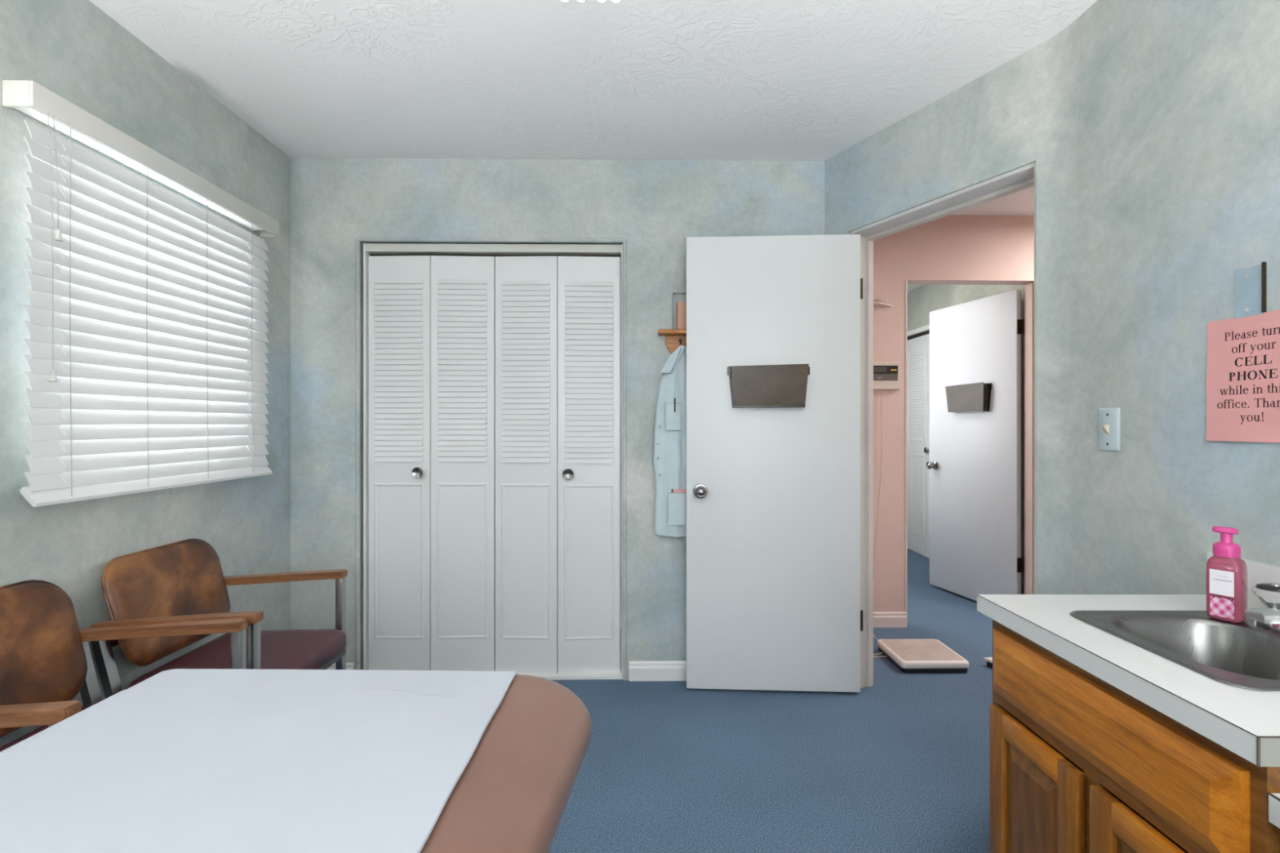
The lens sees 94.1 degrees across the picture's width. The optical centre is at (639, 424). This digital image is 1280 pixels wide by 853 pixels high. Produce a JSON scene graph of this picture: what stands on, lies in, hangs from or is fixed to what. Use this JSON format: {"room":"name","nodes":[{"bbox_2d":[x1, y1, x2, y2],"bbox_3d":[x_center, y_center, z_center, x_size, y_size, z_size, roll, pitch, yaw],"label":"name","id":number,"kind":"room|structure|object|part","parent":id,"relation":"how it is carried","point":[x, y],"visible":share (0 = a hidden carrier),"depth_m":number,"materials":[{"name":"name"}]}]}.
{"room":"medical exam room","nodes":[
{"label":"medical exam room","id":0,"kind":"room"},
{"bbox_2d":[0,0,290,746],"bbox_3d":[-1.671,-0.020,0.565,0.150,2.440,4.657,0,0,-1],"label":"wall","id":1,"kind":"structure","parent":0,"point":[73,49],"depth_m":1.88,"materials":[{"name":"paint"}]},
{"bbox_2d":[35,157,224,275],"bbox_3d":[-1.716,-0.323,2.001,0.060,0.925,0.850,0,0,-1],"label":"window","id":2,"kind":"structure","parent":1,"relation":"in","point":[35,157],"depth_m":1.97,"materials":[{"name":"white paint"}]},
{"bbox_2d":[2,80,279,506],"bbox_3d":[-1.568,-0.329,2.031,0.098,1.078,1.054,0,0,-1],"label":"window blind","id":3,"kind":"object","parent":1,"relation":"attached to","point":[148,367],"visible":1,"depth_m":1.83,"materials":[{"name":"white plastic"}]},
{"bbox_3d":[-1.528,-0.475,1.546,0.015,0.670,0.002,0,0,-1],"label":"pull cord","id":4,"kind":"part","parent":3,"relation":"part of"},
{"bbox_3d":[-1.528,-0.660,1.560,0.015,0.300,0.002,0,0,-1],"label":"pull cord","id":5,"kind":"part","parent":3,"relation":"part of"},
{"bbox_3d":[-1.541,-0.302,1.614,0.007,1.015,0.002,0,0,-1],"label":"lift cord","id":6,"kind":"part","parent":3,"relation":"part of","materials":[{"name":"white fabric"}]},
{"bbox_3d":[-1.560,0.185,2.010,0.040,0.050,0.995,0,0,-1],"label":"rail","id":7,"kind":"part","parent":3,"relation":"part of","materials":[{"name":"white plastic"}]},
{"bbox_3d":[-1.545,-0.302,1.870,0.007,1.015,0.002,0,0,-1],"label":"lift cord","id":8,"kind":"part","parent":3,"relation":"part of","materials":[{"name":"white fabric"}]},
{"bbox_3d":[-1.548,-0.302,2.134,0.007,1.015,0.002,0,0,-1],"label":"lift cord","id":9,"kind":"part","parent":3,"relation":"part of","materials":[{"name":"white fabric"}]},
{"bbox_3d":[-1.552,-0.302,2.386,0.007,1.015,0.002,0,0,-1],"label":"lift cord","id":10,"kind":"part","parent":3,"relation":"part of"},
{"bbox_2d":[290,157,824,679],"bbox_3d":[-0.299,-0.020,2.853,2.658,2.440,0.120,0,0,-1],"label":"wall","id":11,"kind":"structure","parent":0,"point":[655,206],"depth_m":2.79,"materials":[{"name":"paint"}]},
{"bbox_2d":[326,662,354,670],"bbox_3d":[-1.473,1.156,2.770,0.278,0.088,0.014,0,0,-1],"label":"baseboard","id":12,"kind":"structure","parent":11,"relation":"attached to","point":[349,666],"depth_m":2.77,"materials":[{"name":"white paint"}]},
{"bbox_2d":[363,243,369,670],"bbox_3d":[-1.298,0.167,2.847,0.010,2.038,0.084,0,0,-1],"label":"trim","id":13,"kind":"structure","parent":11,"relation":"attached to","point":[366,255],"depth_m":2.81,"materials":[{"name":"white paint"}]},
{"bbox_2d":[368,255,494,671],"bbox_3d":[-0.991,0.193,2.820,0.596,1.980,0.064,0,0,-1],"label":"door","id":14,"kind":"structure","parent":11,"relation":"in","point":[431,319],"depth_m":2.82,"materials":[{"name":"white wood"}]},
{"bbox_3d":[-1.043,0.228,2.803,0.052,0.052,0.030,0,0,2],"label":"knob","id":15,"kind":"part","parent":14,"relation":"part of","materials":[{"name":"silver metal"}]},
{"bbox_2d":[355,236,626,680],"bbox_3d":[-0.695,0.163,2.792,1.269,2.074,0.022,0,0,-1],"label":"trim","id":16,"kind":"structure","parent":11,"relation":"attached to","point":[358,239],"depth_m":2.79,"materials":[{"name":"grey wood"}]},
{"bbox_2d":[365,243,621,255],"bbox_3d":[-0.692,-0.833,2.853,1.209,0.038,0.070,0,0,-1],"label":"trim","id":17,"kind":"structure","parent":11,"relation":"attached to","point":[371,248],"depth_m":2.82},
{"bbox_2d":[369,253,621,259],"bbox_3d":[-0.693,-0.807,2.878,1.201,0.014,0.030,0,0,-1],"label":"trim","id":18,"kind":"structure","parent":11,"relation":"attached to","point":[371,255],"depth_m":2.86,"materials":[{"name":"brown metal"}]},
{"bbox_2d":[494,256,620,674],"bbox_3d":[-0.392,0.197,2.828,0.596,1.988,0.064,0,0,-1],"label":"door","id":19,"kind":"structure","parent":11,"relation":"in","point":[557,318],"depth_m":2.83,"materials":[{"name":"white wood"}]},
{"bbox_3d":[-0.339,0.236,2.813,0.052,0.052,0.030,0,0,-3],"label":"knob","id":20,"kind":"part","parent":19,"relation":"part of","materials":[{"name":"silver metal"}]},
{"bbox_2d":[515,670,622,679],"bbox_3d":[-0.692,1.193,2.831,1.221,0.014,0.074,0,0,-1],"label":"trim","id":21,"kind":"structure","parent":11,"relation":"attached to","point":[613,675],"depth_m":2.80,"materials":[{"name":"white paint"}]},
{"bbox_2d":[621,244,622,674],"bbox_3d":[-0.085,0.167,2.864,0.010,2.038,0.084,0,0,-1],"label":"trim","id":22,"kind":"structure","parent":11,"relation":"attached to","point":[621,244],"depth_m":2.82,"materials":[{"name":"white paint"}]},
{"bbox_2d":[629,660,686,680],"bbox_3d":[0.403,1.156,2.796,0.907,0.088,0.014,0,0,-1],"label":"baseboard","id":23,"kind":"structure","parent":11,"relation":"attached to","point":[638,670],"depth_m":2.79,"materials":[{"name":"white paint"}]},
{"bbox_2d":[657,328,686,353],"bbox_3d":[0.262,-0.380,2.762,0.352,0.109,0.078,0,0,-1],"label":"shelf","id":24,"kind":"object","parent":11,"relation":"attached to","point":[674,338],"visible":0.38,"depth_m":2.78,"materials":[{"name":"orange wood"}]},
{"bbox_2d":[653,344,686,537],"bbox_3d":[0.205,0.077,2.756,0.289,0.885,0.041,0,0,-1],"label":"lab coat","id":25,"kind":"object","parent":24,"relation":"hanging from","point":[669,453],"visible":0.54,"depth_m":2.76,"materials":[{"name":"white fabric"}]},
{"bbox_2d":[674,398,675,412],"bbox_3d":[0.161,-0.087,2.741,0.006,0.065,0.006,0,0,22],"label":"pen","id":26,"kind":"object","parent":25,"relation":"in","point":[674,398],"visible":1,"depth_m":2.74,"materials":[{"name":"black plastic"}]},
{"bbox_2d":[671,488,686,493],"bbox_3d":[0.191,0.354,2.741,0.092,0.112,0.007,0,0,-1],"label":"notebook","id":27,"kind":"object","parent":25,"relation":"in","point":[673,491],"visible":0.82,"depth_m":2.74,"materials":[{"name":"pink paper"}]},
{"bbox_2d":[676,302,686,328],"bbox_3d":[0.224,-0.497,2.758,0.105,0.125,0.061,0,0,-1],"label":"box","id":28,"kind":"object","parent":24,"relation":"on","point":[681,306],"visible":0.34,"depth_m":2.73,"materials":[{"name":"cardboard"}]},
{"bbox_2d":[671,292,686,328],"bbox_3d":[0.232,-0.525,2.788,0.162,0.181,0.025,0,0,-1],"label":"rail","id":29,"kind":"object","parent":11,"relation":"attached to","point":[674,293],"visible":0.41,"depth_m":2.79,"materials":[{"name":"grey metal"}]},
{"bbox_3d":[0.152,-0.525,2.787,0.002,0.181,0.024,0,0,-1],"label":"plate","id":30,"kind":"part","parent":29,"relation":"part of","materials":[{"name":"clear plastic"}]},
{"bbox_2d":[88,0,1097,293],"bbox_3d":[0.964,-1.270,2.614,6.400,0.060,9.200,0,0,-1],"label":"ceiling","id":31,"kind":"structure","parent":0,"point":[718,80],"depth_m":2.08,"materials":[{"name":"white paint"}]},
{"bbox_2d":[560,0,619,2],"bbox_3d":[-0.131,-1.180,1.492,0.166,0.120,0.205,0,0,-1],"label":"ceiling light","id":32,"kind":"object","parent":31,"relation":"attached to","point":[564,1],"visible":1,"depth_m":1.58,"materials":[{"name":"white glass"}]},
{"bbox_2d":[620,259,621,627],"bbox_3d":[-0.334,-0.020,3.218,2.798,2.440,0.750,0,0,-1],"label":"wall","id":33,"kind":"structure","parent":0,"point":[620,260],"depth_m":3.52,"materials":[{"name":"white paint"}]},
{"bbox_2d":[549,548,992,852],"bbox_3d":[0.964,1.230,2.614,6.400,0.060,9.200,0,0,-1],"label":"floor","id":34,"kind":"structure","parent":0,"point":[900,763],"depth_m":2.10,"materials":[{"name":"blue carpet"}]},
{"bbox_2d":[0,579,247,751],"bbox_3d":[-1.324,0.801,1.386,0.534,0.798,0.545,0,0,0],"label":"armchair","id":35,"kind":"object","parent":34,"relation":"on","point":[46,660],"visible":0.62,"depth_m":1.52,"materials":[{"name":"brown leather"}]},
{"bbox_3d":[-1.316,0.564,1.138,0.468,0.056,0.049,0,0,0],"label":"armrest","id":36,"kind":"part","parent":35,"relation":"part of","materials":[{"name":"brown wood"}]},
{"bbox_3d":[-1.533,0.566,1.386,0.116,0.320,0.458,0,0,0],"label":"backrest","id":37,"kind":"part","parent":35,"relation":"part of","materials":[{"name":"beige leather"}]},
{"bbox_3d":[-1.278,0.778,1.386,0.443,0.091,0.452,0,0,0],"label":"seat","id":38,"kind":"part","parent":35,"relation":"part of","materials":[{"name":"red fabric"}]},
{"bbox_3d":[-1.520,0.894,1.635,0.074,0.612,0.032,0,0,0],"label":"leg","id":39,"kind":"part","parent":35,"relation":"part of","materials":[{"name":"silver metal"}]},
{"bbox_3d":[-1.316,0.564,1.634,0.468,0.056,0.049,0,0,0],"label":"armrest","id":40,"kind":"part","parent":35,"relation":"part of","materials":[{"name":"brown wood"}]},
{"bbox_3d":[-1.102,0.882,1.635,0.024,0.636,0.032,0,0,0],"label":"leg","id":41,"kind":"part","parent":35,"relation":"part of","materials":[{"name":"silver metal"}]},
{"bbox_2d":[89,538,347,698],"bbox_3d":[-1.324,0.801,1.946,0.534,0.798,0.545,0,0,0],"label":"armchair","id":42,"kind":"object","parent":34,"relation":"on","point":[182,580],"visible":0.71,"depth_m":1.91,"materials":[{"name":"brown leather"}]},
{"bbox_3d":[-1.520,0.894,1.698,0.074,0.612,0.032,0,0,0],"label":"leg","id":43,"kind":"part","parent":42,"relation":"part of","materials":[{"name":"silver metal"}]},
{"bbox_3d":[-1.533,0.566,1.946,0.116,0.320,0.458,0,0,0],"label":"backrest","id":44,"kind":"part","parent":42,"relation":"part of","materials":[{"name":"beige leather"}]},
{"bbox_3d":[-1.316,0.564,1.698,0.468,0.056,0.049,0,0,0],"label":"armrest","id":45,"kind":"part","parent":42,"relation":"part of","materials":[{"name":"brown wood"}]},
{"bbox_3d":[-1.520,0.894,2.195,0.074,0.612,0.032,0,0,0],"label":"leg","id":46,"kind":"part","parent":42,"relation":"part of","materials":[{"name":"silver metal"}]},
{"bbox_3d":[-1.278,0.778,1.946,0.443,0.091,0.452,0,0,0],"label":"seat","id":47,"kind":"part","parent":42,"relation":"part of","materials":[{"name":"fabric"}]},
{"bbox_3d":[-1.102,0.882,1.698,0.024,0.636,0.032,0,0,0],"label":"leg","id":48,"kind":"part","parent":42,"relation":"part of","materials":[{"name":"silver metal"}]},
{"bbox_3d":[-1.316,0.564,2.195,0.468,0.056,0.049,0,0,0],"label":"armrest","id":49,"kind":"part","parent":42,"relation":"part of","materials":[{"name":"brown wood"}]},
{"bbox_3d":[-1.288,0.827,1.946,0.435,0.023,0.450,0,0,0],"label":"seat frame","id":50,"kind":"part","parent":42,"relation":"part of","materials":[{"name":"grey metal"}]},
{"bbox_3d":[-1.102,0.882,2.195,0.024,0.636,0.032,0,0,0],"label":"leg","id":51,"kind":"part","parent":42,"relation":"part of","materials":[{"name":"silver metal"}]},
{"bbox_2d":[419,674,591,852],"bbox_3d":[-0.430,0.790,-0.003,0.690,0.820,1.895,0,0,1],"label":"exam table","id":52,"kind":"object","parent":34,"relation":"on","point":[512,795],"visible":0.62,"depth_m":0.68,"materials":[{"name":"brown leather"}]},
{"bbox_2d":[0,668,516,852],"bbox_3d":[-0.481,0.416,0.007,0.557,0.083,1.812,0,0,1],"label":"paper","id":53,"kind":"object","parent":52,"relation":"on","point":[176,760],"visible":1,"depth_m":0.66,"materials":[{"name":"white paper"}]},
{"bbox_2d":[873,652,887,657],"bbox_3d":[1.212,1.192,3.077,0.112,0.012,0.065,0,0,-1],"label":"power cable","id":54,"kind":"object","parent":34,"relation":"on","point":[881,652],"visible":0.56,"depth_m":3.06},
{"bbox_2d":[876,639,968,673],"bbox_3d":[1.423,1.171,3.020,0.330,0.059,0.316,0,0,-1],"label":"scale","id":55,"kind":"object","parent":34,"relation":"on","point":[908,655],"visible":1,"depth_m":2.94,"materials":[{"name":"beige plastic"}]},
{"bbox_2d":[983,657,992,668],"bbox_3d":[1.845,1.180,2.851,0.270,0.040,0.266,0,0,-1],"label":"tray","id":56,"kind":"object","parent":34,"relation":"on","point":[989,660],"visible":0.14,"depth_m":2.94,"materials":[{"name":"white plastic"}]},
{"bbox_3d":[1.845,1.166,2.851,0.270,0.012,0.266,0,0,-1],"label":"lid","id":57,"kind":"part","parent":56,"relation":"part of","materials":[{"name":"plastic"}]},
{"bbox_2d":[989,619,1279,852],"bbox_3d":[1.068,0.822,1.091,0.535,0.757,0.612,0,0,0],"label":"base cabinet","id":58,"kind":"object","parent":34,"relation":"on","point":[1078,763],"visible":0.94,"depth_m":1.05,"materials":[{"name":"brown wood"}]},
{"bbox_3d":[0.816,0.868,1.240,0.014,0.341,0.175,0,0,0],"label":"raised panel","id":59,"kind":"part","parent":58,"relation":"part of","materials":[{"name":"brown wood"}]},
{"bbox_3d":[0.816,0.672,1.240,0.018,0.050,0.175,0,0,0],"label":"rail","id":60,"kind":"part","parent":58,"relation":"part of","materials":[{"name":"brown wood"}]},
{"bbox_3d":[0.816,0.868,1.240,0.018,0.441,0.275,0,0,0],"label":"door","id":61,"kind":"part","parent":58,"relation":"part of","materials":[{"name":"brown wood"}]},
{"bbox_3d":[0.816,0.868,0.938,0.018,0.441,0.269,0,0,0],"label":"door","id":62,"kind":"part","parent":58,"relation":"part of","materials":[{"name":"brown wood"}]},
{"bbox_3d":[0.816,0.868,0.938,0.014,0.341,0.169,0,0,0],"label":"raised panel","id":63,"kind":"part","parent":58,"relation":"part of","materials":[{"name":"brown wood"}]},
{"bbox_2d":[976,551,1279,766],"bbox_3d":[1.074,0.371,1.090,0.552,0.142,0.645,0,0,0],"label":"countertop","id":64,"kind":"structure","parent":58,"relation":"on","point":[1246,722],"depth_m":1.01,"materials":[{"name":"white laminate"}]},
{"bbox_2d":[1069,610,1279,691],"bbox_3d":[1.099,0.475,1.091,0.387,0.151,0.383,0,0,0],"label":"sink","id":65,"kind":"object","parent":64,"relation":"in","point":[1242,655],"visible":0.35,"depth_m":1.20,"materials":[{"name":"silver metal"}]},
{"bbox_2d":[1205,525,1247,622],"bbox_3d":[1.204,0.305,1.224,0.053,0.188,0.055,0,0,-32],"label":"soap bottle","id":66,"kind":"object","parent":65,"relation":"on","point":[1226,572],"visible":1,"depth_m":1.21,"materials":[{"name":"pink plastic"}]},
{"bbox_2d":[1245,582,1279,631],"bbox_3d":[1.207,0.358,1.085,0.176,0.084,0.265,0,0,0],"label":"faucet","id":67,"kind":"object","parent":64,"relation":"on","point":[1268,593],"visible":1,"depth_m":1.15,"materials":[{"name":"silver metal"}]},
{"bbox_3d":[1.204,0.362,1.085,0.169,0.049,0.044,0,0,0],"label":"spout","id":68,"kind":"part","parent":67,"relation":"part of","materials":[{"name":"silver metal"}]},
{"bbox_3d":[1.262,0.348,1.185,0.065,0.040,0.065,0,0,0],"label":"handle","id":69,"kind":"part","parent":67,"relation":"part of","materials":[{"name":"clear plastic"}]},
{"bbox_3d":[1.262,0.390,1.085,0.056,0.022,0.250,0,0,0],"label":"plate","id":70,"kind":"part","parent":67,"relation":"part of","materials":[{"name":"silver metal"}]},
{"bbox_3d":[0.816,0.672,0.938,0.018,0.050,0.169,0,0,0],"label":"rail","id":71,"kind":"part","parent":58,"relation":"part of","materials":[{"name":"brown wood"}]},
{"bbox_2d":[1267,791,1279,828],"bbox_3d":[1.080,0.841,0.180,0.517,0.718,1.200,0,0,0],"label":"desk","id":72,"kind":"object","parent":58,"relation":"attached to","point":[1273,798],"visible":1,"depth_m":0.77,"materials":[{"name":"white laminate"}]},
{"bbox_2d":[824,44,1039,594],"bbox_3d":[1.154,-0.020,2.412,0.148,2.440,0.965,0,0,-27],"label":"wall","id":73,"kind":"structure","parent":0,"point":[987,128],"depth_m":2.24,"materials":[{"name":"paint"}]},
{"bbox_2d":[686,234,862,692],"bbox_3d":[0.598,0.173,2.661,0.780,2.027,0.135,0,0,3],"label":"door","id":74,"kind":"structure","parent":73,"relation":"in","point":[773,494],"depth_m":2.66,"materials":[{"name":"white paint"}]},
{"bbox_3d":[0.269,0.300,2.642,0.066,0.066,0.063,0,0,3],"label":"knob","id":75,"kind":"part","parent":74,"relation":"part of","materials":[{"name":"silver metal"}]},
{"bbox_2d":[727,364,809,407],"bbox_3d":[0.570,-0.168,2.630,0.363,0.189,0.055,0,0,3],"label":"file holder","id":76,"kind":"object","parent":74,"relation":"attached to","point":[759,385],"visible":1,"depth_m":2.61,"materials":[{"name":"plastic"}]},
{"bbox_3d":[0.571,-0.166,2.656,0.355,0.185,0.003,0,0,3],"label":"plate","id":77,"kind":"part","parent":76,"relation":"part of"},
{"bbox_3d":[0.411,-0.163,2.639,0.018,0.179,0.049,0,0,3],"label":"panel","id":78,"kind":"part","parent":76,"relation":"part of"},
{"bbox_3d":[0.570,-0.079,2.632,0.307,0.010,0.045,0,0,3],"label":"panel","id":79,"kind":"part","parent":76,"relation":"part of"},
{"bbox_2d":[848,231,873,688],"bbox_3d":[1.010,0.167,2.715,0.140,2.066,0.021,0,0,-27],"label":"trim","id":80,"kind":"structure","parent":73,"relation":"attached to","point":[866,246],"depth_m":2.72,"materials":[{"name":"beige paint"}]},
{"bbox_2d":[850,162,1034,241],"bbox_3d":[1.189,-0.860,2.359,0.140,0.013,0.792,0,0,-27],"label":"trim","id":81,"kind":"structure","parent":73,"relation":"attached to","point":[1025,173],"depth_m":2.27,"materials":[{"name":"grey paint"}]},
{"bbox_2d":[1034,162,1035,594],"bbox_3d":[1.368,0.167,2.003,0.140,2.066,0.021,0,0,-27],"label":"trim","id":82,"kind":"structure","parent":73,"relation":"attached to","point":[1034,162],"depth_m":1.97,"materials":[{"name":"beige paint"}]},
{"bbox_2d":[873,215,1034,612],"bbox_3d":[2.240,-0.020,3.597,2.420,2.440,0.110,0,0,-1],"label":"wall","id":83,"kind":"structure","parent":0,"point":[948,250],"depth_m":3.53,"materials":[{"name":"pink paint"}]},
{"bbox_2d":[873,298,892,306],"bbox_3d":[1.389,-0.713,3.475,0.205,0.036,0.110,0,0,-1],"label":"wall rack","id":84,"kind":"object","parent":83,"relation":"attached to","point":[877,303],"visible":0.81,"depth_m":3.47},
{"bbox_2d":[873,362,900,390],"bbox_3d":[1.403,-0.284,3.514,0.260,0.162,0.032,0,0,-1],"label":"readout","id":85,"kind":"object","parent":83,"relation":"attached to","point":[886,375],"visible":0.68,"depth_m":3.50,"materials":[{"name":"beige plastic"}]},
{"bbox_2d":[873,390,882,640],"bbox_3d":[1.334,0.501,3.356,0.059,1.406,0.363,0,0,22],"label":"cable","id":86,"kind":"object","parent":85,"relation":"attached to","point":[881,390],"visible":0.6,"depth_m":3.51,"materials":[{"name":"plastic"}]},
{"bbox_3d":[1.400,-0.300,3.502,0.230,0.088,0.002,0,0,-1],"label":"plate","id":87,"kind":"part","parent":85,"relation":"part of","materials":[{"name":"grey metal"}]},
{"bbox_2d":[873,611,906,627],"bbox_3d":[1.339,1.156,3.522,0.476,0.088,0.014,0,0,-1],"label":"baseboard","id":88,"kind":"structure","parent":83,"relation":"attached to","point":[889,619],"depth_m":3.52,"materials":[{"name":"white wood"}]},
{"bbox_2d":[905,280,906,613],"bbox_3d":[1.578,0.173,3.540,0.010,2.053,0.024,0,0,-1],"label":"trim","id":89,"kind":"structure","parent":83,"relation":"attached to","point":[905,280],"depth_m":3.53,"materials":[{"name":"wood"}]},
{"bbox_2d":[925,289,1024,600],"bbox_3d":[2.226,0.176,4.036,0.099,2.012,0.779,0,0,-14],"label":"door","id":90,"kind":"structure","parent":83,"relation":"in","point":[974,464],"depth_m":3.97,"materials":[{"name":"white paint"}]},
{"bbox_3d":[2.128,0.300,4.347,0.063,0.066,0.066,0,0,-13],"label":"knob","id":91,"kind":"part","parent":90,"relation":"part of","materials":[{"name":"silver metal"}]},
{"bbox_2d":[945,382,991,412],"bbox_3d":[2.209,-0.177,4.027,0.055,0.189,0.368,0,0,-13],"label":"pocket","id":92,"kind":"object","parent":90,"relation":"attached to","point":[975,397],"visible":1,"depth_m":3.98,"materials":[{"name":"plastic"}]},
{"bbox_3d":[2.211,-0.087,4.027,0.045,0.010,0.312,0,0,-13],"label":"panel","id":93,"kind":"part","parent":92,"relation":"part of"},
{"bbox_3d":[2.234,-0.175,4.033,0.003,0.185,0.360,0,0,-13],"label":"plate","id":94,"kind":"part","parent":92,"relation":"part of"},
{"bbox_3d":[2.246,-0.172,3.870,0.049,0.179,0.018,0,0,-13],"label":"panel","id":95,"kind":"part","parent":92,"relation":"part of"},
{"bbox_2d":[1024,282,1034,594],"bbox_3d":[2.363,0.176,3.603,0.024,2.047,0.112,0,0,-1],"label":"trim","id":96,"kind":"structure","parent":83,"relation":"attached to","point":[1029,288],"depth_m":3.60,"materials":[{"name":"pink paint"}]},
{"bbox_2d":[906,284,1026,594],"bbox_3d":[2.516,-0.020,5.146,0.225,2.440,2.980,0,0,-1],"label":"wall","id":97,"kind":"structure","parent":0,"point":[923,300],"depth_m":4.50,"materials":[{"name":"paint"}]},
{"bbox_2d":[906,333,928,557],"bbox_3d":[2.552,0.193,5.332,0.052,1.985,1.209,0,0,-1],"label":"door","id":98,"kind":"structure","parent":97,"relation":"in","point":[917,348],"depth_m":5.46,"materials":[{"name":"white wood"}]},
{"bbox_3d":[2.542,0.230,5.282,0.030,0.052,0.052,0,0,-1],"label":"knob","id":99,"kind":"part","parent":98,"relation":"part of","materials":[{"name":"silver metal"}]},
{"bbox_2d":[906,324,928,337],"bbox_3d":[2.554,-0.850,5.326,0.064,0.040,1.260,0,0,-1],"label":"trim","id":100,"kind":"structure","parent":97,"relation":"attached to","point":[925,328],"depth_m":5.41,"materials":[{"name":"white paint"}]},
{"bbox_2d":[906,330,928,340],"bbox_3d":[2.571,-0.818,5.326,0.030,0.025,1.260,0,0,-1],"label":"trim","id":101,"kind":"structure","parent":97,"relation":"attached to","point":[926,332],"depth_m":5.48,"materials":[{"name":"brown metal"}]},
{"bbox_2d":[1039,0,1279,594],"bbox_3d":[1.405,-0.020,0.146,0.151,2.440,3.734,0,0,-1],"label":"wall","id":102,"kind":"structure","parent":0,"point":[1159,120],"depth_m":1.57,"materials":[{"name":"paint"}]},
{"bbox_2d":[1098,407,1119,451],"bbox_3d":[1.330,0.015,1.699,0.018,0.122,0.074,0,0,-1],"label":"light switch","id":103,"kind":"object","parent":102,"relation":"attached to","point":[1108,418],"visible":1,"depth_m":1.69,"materials":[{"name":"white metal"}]},
{"bbox_2d":[1205,309,1279,442],"bbox_3d":[1.339,-0.101,1.300,0.006,0.279,0.216,0,0,-1],"label":"paper sign","id":104,"kind":"object","parent":102,"relation":"attached to","point":[1243,364],"visible":1,"depth_m":1.32,"materials":[{"name":"pink paper"}]},
{"bbox_2d":[1207,551,1279,608],"bbox_3d":[1.340,0.352,1.085,0.019,0.104,0.629,0,0,0],"label":"backsplash","id":105,"kind":"structure","parent":102,"relation":"attached to","point":[1257,572],"depth_m":1.28,"materials":[{"name":"white laminate"}]},
{"bbox_2d":[1235,262,1266,319],"bbox_3d":[1.340,-0.292,1.311,0.008,0.111,0.064,0,0,-1],"label":"wall bracket","id":106,"kind":"object","parent":102,"relation":"attached to","point":[1251,283],"visible":1,"depth_m":1.31,"materials":[{"name":"blue paint"}]}
]}

